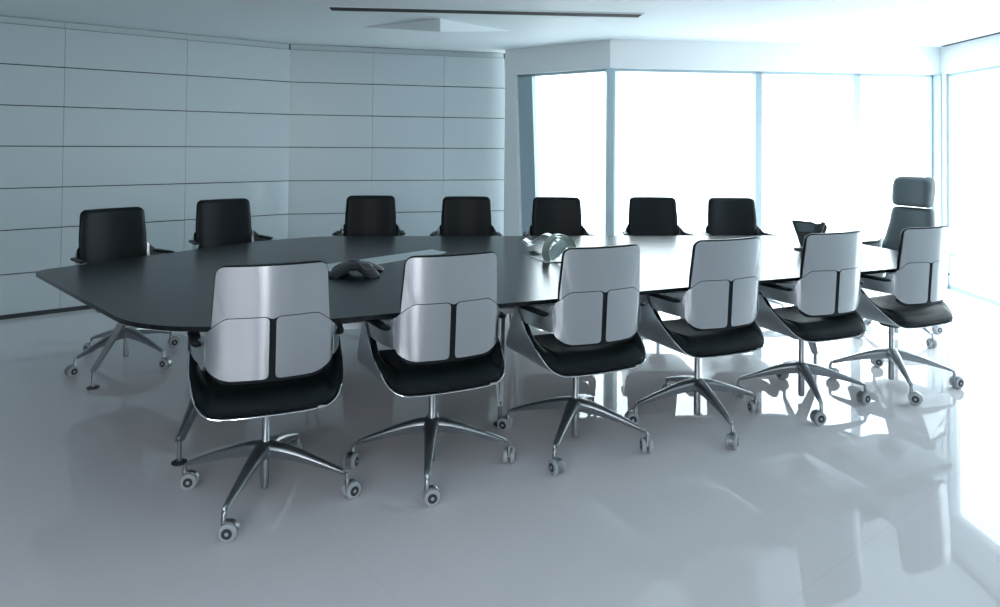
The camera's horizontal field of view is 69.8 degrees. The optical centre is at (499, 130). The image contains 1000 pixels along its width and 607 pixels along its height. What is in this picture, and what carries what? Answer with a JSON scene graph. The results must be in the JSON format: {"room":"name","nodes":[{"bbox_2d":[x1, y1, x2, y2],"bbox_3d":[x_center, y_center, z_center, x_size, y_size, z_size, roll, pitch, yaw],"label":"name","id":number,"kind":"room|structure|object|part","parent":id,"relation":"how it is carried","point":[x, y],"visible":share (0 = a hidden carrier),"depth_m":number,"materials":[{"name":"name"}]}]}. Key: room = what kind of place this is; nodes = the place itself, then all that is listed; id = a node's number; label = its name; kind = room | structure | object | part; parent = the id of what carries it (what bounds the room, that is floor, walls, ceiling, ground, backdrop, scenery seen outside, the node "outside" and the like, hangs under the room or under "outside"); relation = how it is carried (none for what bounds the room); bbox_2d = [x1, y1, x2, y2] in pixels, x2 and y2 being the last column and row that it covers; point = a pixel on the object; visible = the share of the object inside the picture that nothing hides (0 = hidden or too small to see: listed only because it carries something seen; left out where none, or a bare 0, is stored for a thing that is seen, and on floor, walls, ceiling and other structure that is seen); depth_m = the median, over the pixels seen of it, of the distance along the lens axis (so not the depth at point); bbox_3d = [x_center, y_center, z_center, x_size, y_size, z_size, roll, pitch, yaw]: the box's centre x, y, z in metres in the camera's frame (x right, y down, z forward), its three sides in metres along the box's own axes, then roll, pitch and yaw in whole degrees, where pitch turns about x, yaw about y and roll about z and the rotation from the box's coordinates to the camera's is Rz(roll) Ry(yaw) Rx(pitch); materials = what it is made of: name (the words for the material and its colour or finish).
{"room":"conference room","nodes":[
{"label":"conference room","id":0,"kind":"room"},
{"bbox_2d":[0,16,289,314],"bbox_3d":[-4.379,0.285,5.491,5.810,2.435,0.120,1,-1,-39],"label":"wall","id":1,"kind":"structure","parent":0,"point":[162,124],"depth_m":6.30,"materials":[{"name":"grey"}]},
{"bbox_2d":[0,305,92,319],"bbox_3d":[-4.315,1.485,5.448,5.600,0.035,0.006,1,-1,-39],"label":"baseboard","id":2,"kind":"structure","parent":1,"relation":"attached to","point":[76,308],"depth_m":5.90,"materials":[{"name":"grey"}]},
{"bbox_2d":[288,44,504,238],"bbox_3d":[-1.050,0.353,7.586,2.570,2.435,0.120,1,-1,-15],"label":"wall","id":3,"kind":"structure","parent":0,"point":[418,128],"depth_m":7.52,"materials":[{"name":"grey"}]},
{"bbox_2d":[0,283,999,606],"bbox_3d":[-0.954,1.527,2.973,11.680,0.080,10.800,1,-1,0],"label":"floor","id":4,"kind":"structure","parent":0,"point":[889,501],"depth_m":2.98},
{"bbox_2d":[64,207,179,376],"bbox_3d":[-2.443,1.016,4.710,0.672,0.979,0.622,1,-1,-21],"label":"chair","id":5,"kind":"object","parent":4,"relation":"on","point":[105,234],"visible":0.47,"depth_m":4.79,"materials":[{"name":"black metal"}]},
{"bbox_3d":[-2.526,1.359,4.530,0.065,0.137,0.343,0,-1,25],"label":"leg","id":6,"kind":"part","parent":5,"relation":"part of","materials":[{"name":"silver metal"}]},
{"bbox_3d":[-2.613,1.363,4.774,0.343,0.137,0.065,0,-1,25],"label":"leg","id":7,"kind":"part","parent":5,"relation":"part of","materials":[{"name":"silver metal"}]},
{"bbox_3d":[-2.615,0.753,4.842,0.090,0.451,0.436,0,-1,38],"label":"backrest","id":8,"kind":"part","parent":5,"relation":"part of","materials":[{"name":"black leather"}]},
{"bbox_3d":[-2.282,1.363,4.617,0.343,0.137,0.065,0,-1,25],"label":"leg","id":9,"kind":"part","parent":5,"relation":"part of","materials":[{"name":"silver metal"}]},
{"bbox_3d":[-2.540,0.851,4.946,0.243,0.236,0.033,1,-1,-39],"label":"panel","id":10,"kind":"part","parent":5,"relation":"part of","materials":[{"name":"metal"}]},
{"bbox_3d":[-2.368,1.366,4.861,0.065,0.137,0.343,0,-1,25],"label":"leg","id":11,"kind":"part","parent":5,"relation":"part of","materials":[{"name":"silver metal"}]},
{"bbox_3d":[-2.334,0.852,4.961,0.251,0.125,0.022,0,-1,28],"label":"armrest","id":12,"kind":"part","parent":5,"relation":"part of","materials":[{"name":"black metal"}]},
{"bbox_2d":[188,198,273,249],"bbox_3d":[-2.050,1.033,5.513,0.608,0.976,0.651,1,-1,-41],"label":"chair","id":13,"kind":"object","parent":4,"relation":"on","point":[219,222],"visible":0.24,"depth_m":5.67,"materials":[{"name":"black leather"}]},
{"bbox_3d":[-2.191,0.772,5.682,0.436,0.451,0.090,1,-1,-41],"label":"backrest","id":14,"kind":"part","parent":13,"relation":"part of","materials":[{"name":"black leather"}]},
{"bbox_3d":[-2.097,0.870,5.770,0.243,0.236,0.033,1,-1,-28],"label":"panel","id":15,"kind":"part","parent":13,"relation":"part of","materials":[{"name":"metal"}]},
{"bbox_3d":[-1.892,0.871,5.745,0.251,0.125,0.022,0,-1,39],"label":"armrest","id":16,"kind":"part","parent":13,"relation":"part of","materials":[{"name":"black metal"}]},
{"bbox_2d":[179,260,360,542],"bbox_3d":[-0.955,0.997,2.950,0.649,0.979,0.596,1,-1,-38],"label":"chair","id":17,"kind":"object","parent":4,"relation":"on","point":[272,346],"visible":1,"depth_m":2.73,"materials":[{"name":"metal"}]},
{"bbox_3d":[-1.178,0.823,2.778,0.022,0.125,0.251,1,-1,-33],"label":"armrest","id":18,"kind":"part","parent":17,"relation":"part of","materials":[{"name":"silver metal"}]},
{"bbox_3d":[-1.144,1.343,2.957,0.343,0.137,0.065,0,-1,6],"label":"leg","id":19,"kind":"part","parent":17,"relation":"part of","materials":[{"name":"silver metal"}]},
{"bbox_3d":[-0.991,0.823,2.690,0.243,0.236,0.033,1,-1,-9],"label":"panel","id":20,"kind":"part","parent":17,"relation":"part of","materials":[{"name":"metal"}]},
{"bbox_3d":[-0.982,1.340,2.756,0.065,0.137,0.343,0,-1,6],"label":"leg","id":21,"kind":"part","parent":17,"relation":"part of","materials":[{"name":"silver metal"}]},
{"bbox_3d":[-0.951,0.956,2.927,0.594,0.261,0.484,1,-1,-23],"label":"seat","id":22,"kind":"part","parent":17,"relation":"part of","materials":[{"name":"black leather"}]},
{"bbox_3d":[-0.864,0.626,2.730,0.435,0.229,0.059,1,-1,-23],"label":"panel","id":23,"kind":"part","parent":17,"relation":"part of","materials":[{"name":"metal"}]},
{"bbox_3d":[-0.872,0.730,2.747,0.436,0.451,0.090,1,-1,-23],"label":"backrest","id":24,"kind":"part","parent":17,"relation":"part of","materials":[{"name":"silver metal"}]},
{"bbox_3d":[-0.943,1.347,3.120,0.065,0.137,0.343,0,-1,6],"label":"leg","id":25,"kind":"part","parent":17,"relation":"part of","materials":[{"name":"silver metal"}]},
{"bbox_3d":[-0.751,0.827,2.790,0.243,0.236,0.033,1,-1,-36],"label":"panel","id":26,"kind":"part","parent":17,"relation":"part of","materials":[{"name":"metal"}]},
{"bbox_3d":[-0.780,1.345,2.918,0.343,0.137,0.065,0,-1,6],"label":"leg","id":27,"kind":"part","parent":17,"relation":"part of","materials":[{"name":"silver metal"}]},
{"bbox_3d":[-0.682,0.831,2.985,0.022,0.125,0.251,1,-1,-12],"label":"armrest","id":28,"kind":"part","parent":17,"relation":"part of","materials":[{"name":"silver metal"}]},
{"bbox_2d":[332,195,404,235],"bbox_3d":[-1.088,1.051,5.985,0.666,0.979,0.602,0,-1,16],"label":"chair","id":29,"kind":"object","parent":4,"relation":"on","point":[365,215],"visible":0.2,"depth_m":6.19,"materials":[{"name":"black leather"}]},
{"bbox_3d":[-1.368,0.880,6.023,0.022,0.125,0.251,0,-1,3],"label":"armrest","id":30,"kind":"part","parent":29,"relation":"part of","materials":[{"name":"black metal"}]},
{"bbox_3d":[-1.119,0.791,6.204,0.436,0.451,0.090,1,-1,-7],"label":"backrest","id":31,"kind":"part","parent":29,"relation":"part of","materials":[{"name":"black leather"}]},
{"bbox_2d":[343,251,515,506],"bbox_3d":[-0.290,1.008,3.207,0.597,0.979,0.666,0,-1,41],"label":"chair","id":32,"kind":"object","parent":4,"relation":"on","point":[444,338],"visible":1,"depth_m":3.00,"materials":[{"name":"silver metal"}]},
{"bbox_3d":[-0.514,0.834,3.035,0.022,0.125,0.251,1,-1,-36],"label":"armrest","id":33,"kind":"part","parent":32,"relation":"part of","materials":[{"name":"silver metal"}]},
{"bbox_3d":[-0.489,1.353,3.197,0.343,0.137,0.065,1,-1,-2],"label":"leg","id":34,"kind":"part","parent":32,"relation":"part of","materials":[{"name":"silver metal"}]},
{"bbox_3d":[-0.323,0.834,2.955,0.243,0.236,0.033,1,-1,-12],"label":"panel","id":35,"kind":"part","parent":32,"relation":"part of","materials":[{"name":"metal"}]},
{"bbox_3d":[-0.298,1.351,3.022,0.065,0.137,0.343,1,-1,-2],"label":"leg","id":36,"kind":"part","parent":32,"relation":"part of","materials":[{"name":"silver metal"}]},
{"bbox_3d":[-0.294,0.967,3.194,0.594,0.261,0.484,1,-1,-25],"label":"seat","id":37,"kind":"part","parent":32,"relation":"part of","materials":[{"name":"black leather"}]},
{"bbox_3d":[-0.207,0.741,3.018,0.436,0.451,0.090,1,-1,-25],"label":"backrest","id":38,"kind":"part","parent":32,"relation":"part of","materials":[{"name":"silver metal"}]},
{"bbox_3d":[-0.198,0.637,3.002,0.435,0.229,0.059,1,-1,-25],"label":"panel","id":39,"kind":"part","parent":32,"relation":"part of","materials":[{"name":"metal"}]},
{"bbox_3d":[-0.123,1.357,3.213,0.343,0.137,0.065,1,-1,-2],"label":"leg","id":40,"kind":"part","parent":32,"relation":"part of","materials":[{"name":"silver metal"}]},
{"bbox_3d":[-0.087,0.838,3.067,0.243,0.236,0.033,1,-1,-38],"label":"panel","id":41,"kind":"part","parent":32,"relation":"part of","materials":[{"name":"metal"}]},
{"bbox_2d":[36,236,897,465],"bbox_3d":[0.049,1.166,4.656,5.330,0.722,2.590,1,-1,-24],"label":"conference table","id":42,"kind":"object","parent":4,"relation":"on","point":[173,291],"visible":0.41,"depth_m":4.01,"materials":[{"name":"black wood"}]},
{"bbox_2d":[329,259,383,278],"bbox_3d":[-0.793,0.748,3.934,0.304,0.073,0.307,1,-1,0],"label":"phone","id":43,"kind":"object","parent":42,"relation":"on","point":[366,268],"visible":1,"depth_m":3.85,"materials":[{"name":"grey plastic"}]},
{"bbox_3d":[-0.854,0.750,3.857,0.090,0.066,0.142,0,-1,38],"label":"phone leg","id":44,"kind":"part","parent":43,"relation":"part of","materials":[{"name":"grey plastic"}]},
{"bbox_3d":[-0.717,0.751,3.869,0.142,0.066,0.090,0,-1,42],"label":"phone leg","id":45,"kind":"part","parent":43,"relation":"part of","materials":[{"name":"grey plastic"}]},
{"bbox_3d":[-0.724,0.754,4.012,0.090,0.066,0.142,0,-1,42],"label":"phone leg","id":46,"kind":"part","parent":43,"relation":"part of","materials":[{"name":"grey plastic"}]},
{"bbox_3d":[0.074,0.908,4.673,4.780,0.026,2.093,1,-1,-24],"label":"apron rail","id":47,"kind":"part","parent":42,"relation":"part of","materials":[{"name":"black wood"}]},
{"bbox_2d":[522,233,575,262],"bbox_3d":[0.332,0.726,4.651,0.373,0.163,0.635,1,-1,0],"label":"decorative sculpture","id":48,"kind":"object","parent":42,"relation":"on","point":[548,255],"visible":0.88,"depth_m":4.47,"materials":[{"name":"grey metal"}]},
{"bbox_2d":[792,220,826,249],"bbox_3d":[2.174,0.736,5.040,0.232,0.190,0.189,0,-1,24],"label":"desk phone","id":49,"kind":"object","parent":42,"relation":"on","point":[802,228],"visible":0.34,"depth_m":5.08,"materials":[{"name":"grey plastic"}]},
{"bbox_2d":[430,196,507,314],"bbox_3d":[-0.276,1.058,5.978,0.670,0.979,0.610,0,-1,25],"label":"chair","id":50,"kind":"object","parent":4,"relation":"on","point":[461,215],"visible":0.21,"depth_m":6.18,"materials":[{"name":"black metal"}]},
{"bbox_3d":[-0.290,0.798,6.196,0.436,0.451,0.090,1,-1,-2],"label":"backrest","id":51,"kind":"part","parent":50,"relation":"part of","materials":[{"name":"black leather"}]},
{"bbox_2d":[523,197,594,235],"bbox_3d":[0.481,1.066,6.020,0.664,0.979,0.593,1,-1,-22],"label":"chair","id":52,"kind":"object","parent":4,"relation":"on","point":[552,215],"visible":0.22,"depth_m":6.22,"materials":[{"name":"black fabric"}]},
{"bbox_3d":[0.493,0.806,6.236,0.436,0.451,0.090,1,-1,0],"label":"backrest","id":53,"kind":"part","parent":52,"relation":"part of","materials":[{"name":"black leather"}]},
{"bbox_2d":[497,244,653,475],"bbox_3d":[0.367,1.019,3.489,0.620,0.979,0.614,1,-1,-25],"label":"chair","id":54,"kind":"object","parent":4,"relation":"on","point":[593,323],"visible":1,"depth_m":3.27,"materials":[{"name":"silver metal"}]},
{"bbox_3d":[0.157,0.845,3.304,0.022,0.125,0.251,1,-1,-35],"label":"armrest","id":55,"kind":"part","parent":54,"relation":"part of","materials":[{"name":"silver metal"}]},
{"bbox_3d":[0.195,1.365,3.539,0.343,0.137,0.065,0,-1,21],"label":"leg","id":56,"kind":"part","parent":54,"relation":"part of","materials":[{"name":"silver metal"}]},
{"bbox_3d":[0.299,1.362,3.302,0.065,0.137,0.343,0,-1,21],"label":"leg","id":57,"kind":"part","parent":54,"relation":"part of","materials":[{"name":"silver metal"}]},
{"bbox_3d":[0.347,0.845,3.223,0.243,0.236,0.033,1,-1,-12],"label":"panel","id":58,"kind":"part","parent":54,"relation":"part of","materials":[{"name":"metal"}]},
{"bbox_3d":[0.378,0.978,3.462,0.594,0.261,0.484,1,-1,-25],"label":"seat","id":59,"kind":"part","parent":54,"relation":"part of","materials":[{"name":"black leather"}]},
{"bbox_3d":[0.432,1.369,3.644,0.065,0.137,0.343,0,-1,21],"label":"leg","id":60,"kind":"part","parent":54,"relation":"part of","materials":[{"name":"silver metal"}]},
{"bbox_3d":[0.464,0.752,3.285,0.436,0.451,0.090,1,-1,-25],"label":"backrest","id":61,"kind":"part","parent":54,"relation":"part of","materials":[{"name":"silver metal"}]},
{"bbox_3d":[0.473,0.648,3.269,0.435,0.229,0.059,1,-1,-25],"label":"panel","id":62,"kind":"part","parent":54,"relation":"part of","materials":[{"name":"metal"}]},
{"bbox_3d":[0.537,1.366,3.406,0.343,0.137,0.065,0,-1,21],"label":"leg","id":63,"kind":"part","parent":54,"relation":"part of","materials":[{"name":"silver metal"}]},
{"bbox_3d":[0.583,0.849,3.333,0.243,0.236,0.033,1,-1,-38],"label":"panel","id":64,"kind":"part","parent":54,"relation":"part of","materials":[{"name":"metal"}]},
{"bbox_2d":[622,197,694,318],"bbox_3d":[1.360,1.076,6.119,0.665,0.979,0.591,0,-1,22],"label":"chair","id":65,"kind":"object","parent":4,"relation":"on","point":[647,216],"visible":0.27,"depth_m":6.32,"materials":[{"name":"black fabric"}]},
{"bbox_3d":[1.349,0.816,6.336,0.436,0.451,0.090,1,-1,-1],"label":"backrest","id":66,"kind":"part","parent":65,"relation":"part of","materials":[{"name":"black leather"}]},
{"bbox_3d":[1.619,0.910,6.191,0.022,0.125,0.251,1,-1,-11],"label":"armrest","id":67,"kind":"part","parent":65,"relation":"part of","materials":[{"name":"black metal"}]},
{"bbox_2d":[624,237,764,448],"bbox_3d":[1.048,1.030,3.778,0.622,0.979,0.671,0,-1,36],"label":"chair","id":68,"kind":"object","parent":4,"relation":"on","point":[719,308],"visible":0.98,"depth_m":3.57,"materials":[{"name":"silver metal"}]},
{"bbox_3d":[0.858,1.375,3.731,0.343,0.137,0.065,1,-1,-13],"label":"leg","id":69,"kind":"part","parent":68,"relation":"part of","materials":[{"name":"silver metal"}]},
{"bbox_3d":[0.825,0.856,3.607,0.022,0.125,0.251,1,-1,-35],"label":"armrest","id":70,"kind":"part","parent":68,"relation":"part of","materials":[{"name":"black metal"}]},
{"bbox_3d":[0.995,1.380,3.951,0.065,0.137,0.343,1,-1,-13],"label":"leg","id":71,"kind":"part","parent":68,"relation":"part of","materials":[{"name":"silver metal"}]},
{"bbox_3d":[1.014,0.857,3.524,0.243,0.236,0.033,1,-1,-11],"label":"panel","id":72,"kind":"part","parent":68,"relation":"part of","materials":[{"name":"metal"}]},
{"bbox_3d":[1.048,0.989,3.762,0.594,0.261,0.484,1,-1,-24],"label":"seat","id":73,"kind":"part","parent":68,"relation":"part of","materials":[{"name":"black leather"}]},
{"bbox_3d":[1.078,1.374,3.594,0.065,0.137,0.343,1,-1,-13],"label":"leg","id":74,"kind":"part","parent":68,"relation":"part of","materials":[{"name":"silver metal"}]},
{"bbox_3d":[1.132,0.763,3.584,0.436,0.451,0.090,1,-1,-24],"label":"backrest","id":75,"kind":"part","parent":68,"relation":"part of","materials":[{"name":"silver metal"}]},
{"bbox_3d":[1.141,0.659,3.567,0.435,0.229,0.059,1,-1,-24],"label":"panel","id":76,"kind":"part","parent":68,"relation":"part of","materials":[{"name":"metal"}]},
{"bbox_3d":[1.215,1.379,3.814,0.343,0.137,0.065,1,-1,-13],"label":"leg","id":77,"kind":"part","parent":68,"relation":"part of","materials":[{"name":"silver metal"}]},
{"bbox_3d":[1.252,0.861,3.630,0.243,0.236,0.033,1,-1,-37],"label":"panel","id":78,"kind":"part","parent":68,"relation":"part of","materials":[{"name":"metal"}]},
{"bbox_2d":[702,197,783,306],"bbox_3d":[2.044,1.082,6.115,0.672,0.979,0.631,1,-1,-35],"label":"chair","id":79,"kind":"object","parent":4,"relation":"on","point":[726,216],"visible":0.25,"depth_m":6.32,"materials":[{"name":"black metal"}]},
{"bbox_3d":[2.045,0.822,6.335,0.436,0.451,0.090,1,-1,-2],"label":"backrest","id":80,"kind":"part","parent":79,"relation":"part of","materials":[{"name":"black leather"}]},
{"bbox_3d":[2.318,0.916,6.196,0.022,0.125,0.251,1,-1,-12],"label":"armrest","id":81,"kind":"part","parent":79,"relation":"part of","materials":[{"name":"black metal"}]},
{"bbox_3d":[2.229,1.430,6.080,0.343,0.137,0.065,0,-1,8],"label":"leg","id":82,"kind":"part","parent":79,"relation":"part of","materials":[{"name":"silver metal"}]},
{"bbox_2d":[733,231,870,424],"bbox_3d":[1.713,1.042,4.098,0.637,0.979,0.603,1,-1,-35],"label":"chair","id":83,"kind":"object","parent":4,"relation":"on","point":[826,297],"visible":0.91,"depth_m":3.87,"materials":[{"name":"silver metal"}]},
{"bbox_3d":[1.530,1.387,4.097,0.343,0.137,0.065,0,-1,7],"label":"leg","id":84,"kind":"part","parent":83,"relation":"part of","materials":[{"name":"silver metal"}]},
{"bbox_3d":[1.499,0.868,3.912,0.022,0.125,0.251,1,-1,-34],"label":"armrest","id":85,"kind":"part","parent":83,"relation":"part of","materials":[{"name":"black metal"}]},
{"bbox_3d":[1.691,1.385,3.893,0.065,0.137,0.343,0,-1,7],"label":"leg","id":86,"kind":"part","parent":83,"relation":"part of","materials":[{"name":"silver metal"}]},
{"bbox_3d":[1.724,1.001,4.065,0.594,0.261,0.484,1,-1,-23],"label":"seat","id":87,"kind":"part","parent":83,"relation":"part of","materials":[{"name":"black leather"}]},
{"bbox_3d":[1.687,0.868,3.827,0.243,0.236,0.033,1,-1,-10],"label":"panel","id":88,"kind":"part","parent":83,"relation":"part of","materials":[{"name":"metal"}]},
{"bbox_3d":[1.806,0.775,3.886,0.436,0.451,0.090,1,-1,-23],"label":"backrest","id":89,"kind":"part","parent":83,"relation":"part of","materials":[{"name":"silver metal"}]},
{"bbox_3d":[1.815,0.671,3.869,0.435,0.229,0.059,1,-1,-23],"label":"panel","id":90,"kind":"part","parent":83,"relation":"part of","materials":[{"name":"metal"}]},
{"bbox_3d":[1.895,1.390,4.054,0.343,0.137,0.065,0,-1,7],"label":"leg","id":91,"kind":"part","parent":83,"relation":"part of","materials":[{"name":"silver metal"}]},
{"bbox_3d":[1.927,0.872,3.931,0.243,0.236,0.033,1,-1,-37],"label":"panel","id":92,"kind":"part","parent":83,"relation":"part of","materials":[{"name":"metal"}]},
{"bbox_2d":[828,226,963,404],"bbox_3d":[2.404,1.053,4.373,0.624,0.979,0.574,1,-1,-33],"label":"chair","id":93,"kind":"object","parent":4,"relation":"on","point":[917,290],"visible":0.91,"depth_m":4.17,"materials":[{"name":"silver metal"}]},
{"bbox_3d":[2.207,1.399,4.413,0.343,0.137,0.065,0,-1,12],"label":"leg","id":94,"kind":"part","parent":93,"relation":"part of","materials":[{"name":"silver metal"}]},
{"bbox_3d":[2.178,0.879,4.206,0.022,0.125,0.251,1,-1,-35],"label":"armrest","id":95,"kind":"part","parent":93,"relation":"part of","materials":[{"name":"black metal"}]},
{"bbox_3d":[2.348,1.396,4.195,0.065,0.137,0.343,0,-1,12],"label":"leg","id":96,"kind":"part","parent":93,"relation":"part of","materials":[{"name":"silver metal"}]},
{"bbox_3d":[2.398,1.012,4.364,0.594,0.261,0.484,1,-1,-25],"label":"seat","id":97,"kind":"part","parent":93,"relation":"part of","materials":[{"name":"black leather"}]},
{"bbox_3d":[2.368,0.880,4.125,0.243,0.236,0.033,1,-1,-12],"label":"panel","id":98,"kind":"part","parent":93,"relation":"part of","materials":[{"name":"metal"}]},
{"bbox_3d":[2.485,0.786,4.187,0.436,0.451,0.090,1,-1,-25],"label":"backrest","id":99,"kind":"part","parent":93,"relation":"part of","materials":[{"name":"silver metal"}]},
{"bbox_3d":[2.494,0.682,4.171,0.435,0.229,0.059,1,-1,-25],"label":"panel","id":100,"kind":"part","parent":93,"relation":"part of","materials":[{"name":"metal"}]},
{"bbox_3d":[2.566,1.401,4.336,0.343,0.137,0.065,0,-1,12],"label":"leg","id":101,"kind":"part","parent":93,"relation":"part of","materials":[{"name":"silver metal"}]},
{"bbox_3d":[2.604,0.884,4.235,0.243,0.236,0.033,1,-1,-38],"label":"panel","id":102,"kind":"part","parent":93,"relation":"part of","materials":[{"name":"metal"}]},
{"bbox_2d":[858,176,947,347],"bbox_3d":[3.031,0.961,5.493,0.671,1.209,0.621,0,-1,33],"label":"chair","id":103,"kind":"object","parent":4,"relation":"on","point":[914,192],"visible":0.23,"depth_m":5.56,"materials":[{"name":"grey leather"}]},
{"bbox_3d":[2.974,0.914,5.757,0.251,0.125,0.022,1,-1,-17],"label":"armrest","id":104,"kind":"part","parent":103,"relation":"part of","materials":[{"name":"black metal"}]},
{"bbox_3d":[3.190,0.840,5.566,0.112,0.482,0.444,1,-1,-27],"label":"backrest","id":105,"kind":"part","parent":103,"relation":"part of","materials":[{"name":"grey leather"}]},
{"bbox_3d":[3.066,1.423,5.296,0.065,0.137,0.343,1,-1,-12],"label":"leg","id":106,"kind":"part","parent":103,"relation":"part of","materials":[{"name":"silver metal"}]},
{"bbox_2d":[0,0,999,52],"bbox_3d":[-0.931,-0.997,3.018,11.680,0.100,10.800,1,-1,0],"label":"ceiling","id":107,"kind":"structure","parent":0,"point":[901,23],"depth_m":5.78,"materials":[{"name":"white paint"}]},
{"bbox_2d":[368,19,506,31],"bbox_3d":[-0.511,-0.837,6.003,1.289,0.105,0.539,1,-1,-7],"label":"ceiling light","id":108,"kind":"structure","parent":107,"relation":"attached to","point":[437,25],"depth_m":5.88,"materials":[{"name":"white paint"}]},
{"bbox_2d":[327,6,643,17],"bbox_3d":[-0.092,-0.892,5.407,2.361,0.008,0.165,1,-1,-4],"label":"ceiling vent","id":109,"kind":"object","parent":107,"relation":"in","point":[331,8],"visible":1,"depth_m":5.39,"materials":[{"name":"black metal"}]},
{"bbox_2d":[504,39,618,235],"bbox_3d":[0.591,0.361,7.247,1.300,2.435,0.160,0,-1,41],"label":"wall","id":110,"kind":"structure","parent":0,"point":[592,55],"depth_m":7.47,"materials":[{"name":"white paint"}]},
{"bbox_2d":[518,69,604,235],"bbox_3d":[0.629,0.466,7.198,1.140,2.105,0.060,0,-1,41],"label":"window","id":111,"kind":"structure","parent":110,"relation":"in","point":[526,83],"depth_m":7.45,"materials":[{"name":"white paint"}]},
{"bbox_2d":[604,68,613,235],"bbox_3d":[1.031,0.492,6.780,0.072,2.165,0.072,1,-1,-4],"label":"trim","id":112,"kind":"structure","parent":110,"relation":"attached to","point":[609,72],"depth_m":6.75,"materials":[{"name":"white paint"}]},
{"bbox_2d":[610,39,939,293],"bbox_3d":[2.691,0.376,7.017,3.353,2.435,0.160,1,-1,-6],"label":"wall","id":113,"kind":"structure","parent":0,"point":[624,54],"depth_m":6.96,"materials":[{"name":"white paint"}]},
{"bbox_2d":[613,68,758,235],"bbox_3d":[1.781,0.471,6.910,1.463,2.105,0.060,1,-1,-6],"label":"window","id":114,"kind":"structure","parent":113,"relation":"in","point":[755,73],"depth_m":6.96,"materials":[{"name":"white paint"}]},
{"bbox_2d":[759,71,857,230],"bbox_3d":[3.014,0.484,7.039,1.016,2.105,0.060,1,-1,-6],"label":"window","id":115,"kind":"structure","parent":113,"relation":"in","point":[854,76],"depth_m":7.06,"materials":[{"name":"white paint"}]},
{"bbox_2d":[858,73,932,231],"bbox_3d":[3.924,0.494,7.134,0.814,2.105,0.060,1,-1,-6],"label":"window","id":116,"kind":"structure","parent":113,"relation":"in","point":[929,77],"depth_m":7.14,"materials":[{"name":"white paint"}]},
{"bbox_2d":[940,34,999,314],"bbox_3d":[4.227,0.304,2.350,0.160,2.435,9.527,0,-1,3],"label":"wall","id":117,"kind":"structure","parent":0,"point":[984,52],"depth_m":6.99,"materials":[{"name":"white paint"}]},
{"bbox_2d":[933,74,941,225],"bbox_3d":[4.365,0.528,7.129,0.100,2.165,0.100,1,-1,-4],"label":"trim","id":118,"kind":"structure","parent":117,"relation":"attached to","point":[937,79],"depth_m":7.09,"materials":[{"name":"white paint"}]},
{"bbox_2d":[941,32,999,46],"bbox_3d":[4.228,-0.870,4.538,0.030,0.006,5.000,0,-1,3],"label":"trim","id":119,"kind":"structure","parent":117,"relation":"attached to","point":[998,32],"depth_m":6.55,"materials":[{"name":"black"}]},
{"bbox_2d":[948,65,999,305],"bbox_3d":[4.413,0.489,6.607,0.060,2.105,0.880,0,-1,3],"label":"window","id":120,"kind":"structure","parent":117,"relation":"in","point":[952,285],"depth_m":7.01,"materials":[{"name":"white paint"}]}
]}

